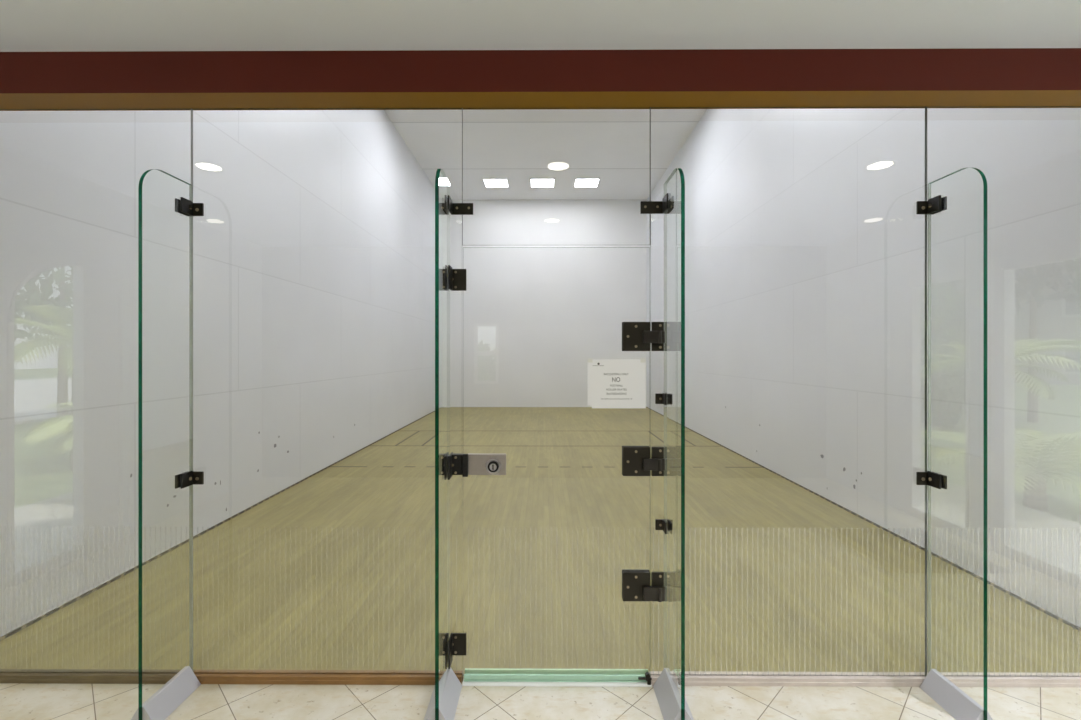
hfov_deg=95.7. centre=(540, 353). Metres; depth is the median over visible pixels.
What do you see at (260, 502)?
baseboard
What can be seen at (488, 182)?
recessed light
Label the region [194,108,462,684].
glass screen
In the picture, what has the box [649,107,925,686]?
glass screen
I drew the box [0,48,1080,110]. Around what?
beam
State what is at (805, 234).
wall
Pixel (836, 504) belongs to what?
baseboard
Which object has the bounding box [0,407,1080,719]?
floor
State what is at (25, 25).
ceiling
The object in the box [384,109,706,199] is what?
ceiling
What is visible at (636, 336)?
door
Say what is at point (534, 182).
recessed light
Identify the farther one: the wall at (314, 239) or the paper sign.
the wall at (314, 239)
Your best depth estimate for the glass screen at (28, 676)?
2.36 m
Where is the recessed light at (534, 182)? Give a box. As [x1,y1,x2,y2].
[530,178,554,187]
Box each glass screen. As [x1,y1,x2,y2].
[0,109,194,683]
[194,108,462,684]
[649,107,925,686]
[922,107,1080,686]
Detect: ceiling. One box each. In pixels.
[0,0,1080,51]
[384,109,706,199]
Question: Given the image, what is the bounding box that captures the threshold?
[462,668,651,686]
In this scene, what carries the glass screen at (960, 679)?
on the floor
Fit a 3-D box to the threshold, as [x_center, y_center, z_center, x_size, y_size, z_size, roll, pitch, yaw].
[0.079,1.550,2.377,0.902,0.061,0.109,0,0,0]
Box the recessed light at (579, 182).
[573,178,599,187]
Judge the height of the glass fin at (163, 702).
2.395 m
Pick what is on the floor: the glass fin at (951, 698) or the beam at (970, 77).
the glass fin at (951, 698)
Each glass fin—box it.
[131,169,203,719]
[424,169,472,719]
[640,168,693,719]
[916,168,992,719]
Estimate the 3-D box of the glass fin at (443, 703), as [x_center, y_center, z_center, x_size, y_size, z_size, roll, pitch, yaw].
[-0.414,0.383,2.204,0.180,2.395,0.296,0,0,0]
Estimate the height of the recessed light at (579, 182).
0.020 m
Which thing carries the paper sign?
attached to the door
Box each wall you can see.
[0,110,434,636]
[450,200,645,406]
[646,108,1080,627]
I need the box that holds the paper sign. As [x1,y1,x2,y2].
[587,358,645,407]
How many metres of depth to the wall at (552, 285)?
14.56 m
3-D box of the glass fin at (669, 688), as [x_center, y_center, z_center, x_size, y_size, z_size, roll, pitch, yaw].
[0.571,0.383,2.199,0.185,2.395,0.296,0,0,0]
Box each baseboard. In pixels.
[0,411,433,640]
[647,407,1080,631]
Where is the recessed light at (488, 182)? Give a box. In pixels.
[482,178,508,187]

